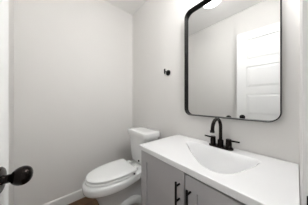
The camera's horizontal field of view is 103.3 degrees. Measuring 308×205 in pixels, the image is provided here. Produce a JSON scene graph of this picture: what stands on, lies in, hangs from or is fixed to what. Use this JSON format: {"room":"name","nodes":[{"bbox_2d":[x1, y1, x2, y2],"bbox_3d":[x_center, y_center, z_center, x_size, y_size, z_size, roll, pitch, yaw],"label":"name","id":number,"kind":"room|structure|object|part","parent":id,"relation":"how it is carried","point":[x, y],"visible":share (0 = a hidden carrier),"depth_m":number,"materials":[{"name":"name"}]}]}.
{"room":"bathroom","nodes":[
{"label":"bathroom","id":0,"kind":"room"},
{"bbox_2d":[9,0,13,204],"bbox_3d":[-0.716,-0.111,0.382,0.100,2.440,1.750,0,0,-40],"label":"wall","id":1,"kind":"structure","parent":0,"point":[11,2],"depth_m":1.02,"materials":[{"name":"paint"}]},
{"bbox_2d":[0,0,32,204],"bbox_3d":[-0.282,0.084,0.116,0.161,2.035,0.554,0,0,-34],"label":"door","id":2,"kind":"structure","parent":1,"relation":"in","point":[22,175],"depth_m":0.33,"materials":[{"name":"paint"}]},
{"bbox_3d":[-0.386,0.196,0.306,0.008,0.065,0.065,0,0,-34],"label":"knob","id":3,"kind":"part","parent":2,"relation":"part of","materials":[{"name":"brown metal"}]},
{"bbox_3d":[-0.355,0.196,0.327,0.043,0.047,0.047,0,0,-34],"label":"handle","id":4,"kind":"part","parent":2,"relation":"part of","materials":[{"name":"brown metal"}]},
{"bbox_2d":[14,0,131,204],"bbox_3d":[-0.820,-0.111,1.508,1.400,2.440,0.100,0,0,-40],"label":"wall","id":5,"kind":"structure","parent":0,"point":[73,58],"depth_m":1.34,"materials":[{"name":"paint"}]},
{"bbox_2d":[43,189,84,204],"bbox_3d":[-0.783,1.059,1.465,1.200,0.100,0.014,0,0,-40],"label":"baseboard","id":6,"kind":"structure","parent":5,"relation":"attached to","point":[72,197],"depth_m":1.33,"materials":[{"name":"paint"}]},
{"bbox_2d":[68,197,98,204],"bbox_3d":[-0.300,1.134,0.047,2.500,0.050,3.000,0,0,-40],"label":"floor","id":7,"kind":"structure","parent":0,"point":[83,201],"depth_m":1.35,"materials":[{"name":"brown wood"}]},
{"bbox_2d":[82,127,159,204],"bbox_3d":[-0.322,0.713,1.252,0.727,0.793,0.380,0,0,-40],"label":"toilet","id":8,"kind":"object","parent":7,"relation":"on","point":[118,182],"visible":0.89,"depth_m":1.15,"materials":[{"name":"ceramic"}]},
{"bbox_3d":[-0.422,0.685,1.168,0.424,0.024,0.322,0,0,-40],"label":"seat","id":9,"kind":"part","parent":8,"relation":"part of","materials":[{"name":"plastic"}]},
{"bbox_3d":[-0.419,0.657,1.170,0.420,0.027,0.320,0,0,-40],"label":"lid","id":10,"kind":"part","parent":8,"relation":"part of","materials":[{"name":"plastic"}]},
{"bbox_3d":[-0.331,0.903,1.245,0.705,0.411,0.356,0,0,-40],"label":"bowl","id":11,"kind":"part","parent":8,"relation":"part of","materials":[{"name":"ceramic"}]},
{"bbox_3d":[-0.128,0.348,1.418,0.217,0.064,0.380,0,0,-40],"label":"tank lid","id":12,"kind":"part","parent":8,"relation":"part of","materials":[{"name":"ceramic"}]},
{"bbox_3d":[-0.123,0.536,1.422,0.190,0.322,0.332,0,0,-40],"label":"tank","id":13,"kind":"part","parent":8,"relation":"part of","materials":[{"name":"ceramic"}]},
{"bbox_2d":[141,150,245,204],"bbox_3d":[0.302,0.724,0.744,0.476,0.770,0.750,0,0,-40],"label":"bathroom vanity","id":14,"kind":"object","parent":7,"relation":"on","point":[162,183],"visible":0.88,"depth_m":0.68,"materials":[{"name":"grey paint"}]},
{"bbox_3d":[0.037,0.674,0.760,0.020,0.646,0.378,0,0,-40],"label":"door","id":15,"kind":"part","parent":14,"relation":"part of","materials":[{"name":"grey paint"}]},
{"bbox_3d":[0.118,0.460,0.621,0.036,0.118,0.012,0,0,-40],"label":"handle","id":16,"kind":"part","parent":14,"relation":"part of","materials":[{"name":"black metal"}]},
{"bbox_3d":[0.161,0.466,0.571,0.036,0.118,0.012,0,0,-40],"label":"handle","id":17,"kind":"part","parent":14,"relation":"part of","materials":[{"name":"black metal"}]},
{"bbox_3d":[0.280,0.678,0.473,0.020,0.643,0.362,0,0,-40],"label":"door","id":18,"kind":"part","parent":14,"relation":"part of","materials":[{"name":"grey paint"}]},
{"bbox_2d":[139,134,299,204],"bbox_3d":[0.308,0.379,0.751,0.452,0.140,0.756,0,0,-40],"label":"countertop","id":19,"kind":"structure","parent":14,"relation":"on","point":[250,178],"depth_m":0.59,"materials":[{"name":"stone"}]},
{"bbox_2d":[205,117,239,150],"bbox_3d":[0.456,0.203,0.823,0.183,0.210,0.186,0,0,12],"label":"faucet","id":20,"kind":"object","parent":19,"relation":"on","point":[228,146],"visible":1,"depth_m":0.82,"materials":[{"name":"black metal"}]},
{"bbox_3d":[0.427,0.270,0.881,0.036,0.056,0.036,0,0,-40],"label":"handle","id":21,"kind":"part","parent":20,"relation":"part of","materials":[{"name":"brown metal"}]},
{"bbox_3d":[0.412,0.189,0.802,0.147,0.181,0.022,0,0,-40],"label":"spout","id":22,"kind":"part","parent":20,"relation":"part of","materials":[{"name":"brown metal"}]},
{"bbox_3d":[0.493,0.270,0.804,0.036,0.056,0.036,0,0,-40],"label":"handle","id":23,"kind":"part","parent":20,"relation":"part of","materials":[{"name":"brown metal"}]},
{"bbox_2d":[105,0,145,14],"bbox_3d":[-0.253,-1.371,0.842,1.400,0.080,1.850,0,0,-40],"label":"ceiling","id":24,"kind":"structure","parent":0,"point":[129,6],"depth_m":1.66,"materials":[{"name":"paint"}]},
{"bbox_2d":[132,0,299,197],"bbox_3d":[0.275,-0.111,1.224,0.100,2.440,1.750,0,0,-40],"label":"wall","id":25,"kind":"structure","parent":0,"point":[157,25],"depth_m":1.17,"materials":[{"name":"paint"}]},
{"bbox_2d":[184,0,281,121],"bbox_3d":[0.481,-0.346,0.873,0.039,0.913,0.601,0,0,-40],"label":"wall mirror","id":26,"kind":"object","parent":25,"relation":"attached to","point":[233,48],"visible":1,"depth_m":0.82,"materials":[{"name":"black mirror"}]},
{"bbox_2d":[300,0,301,204],"bbox_3d":[0.309,-0.111,0.180,1.200,2.440,0.113,0,0,-40],"label":"wall","id":27,"kind":"structure","parent":0,"point":[300,0],"depth_m":0.37,"materials":[{"name":"paint"}]},
{"bbox_2d":[302,0,307,204],"bbox_3d":[0.119,0.070,0.017,0.578,2.078,0.116,0,0,-40],"label":"door frame","id":28,"kind":"structure","parent":27,"relation":"attached to","point":[304,2],"depth_m":0.23,"materials":[{"name":"paint"}]}
]}

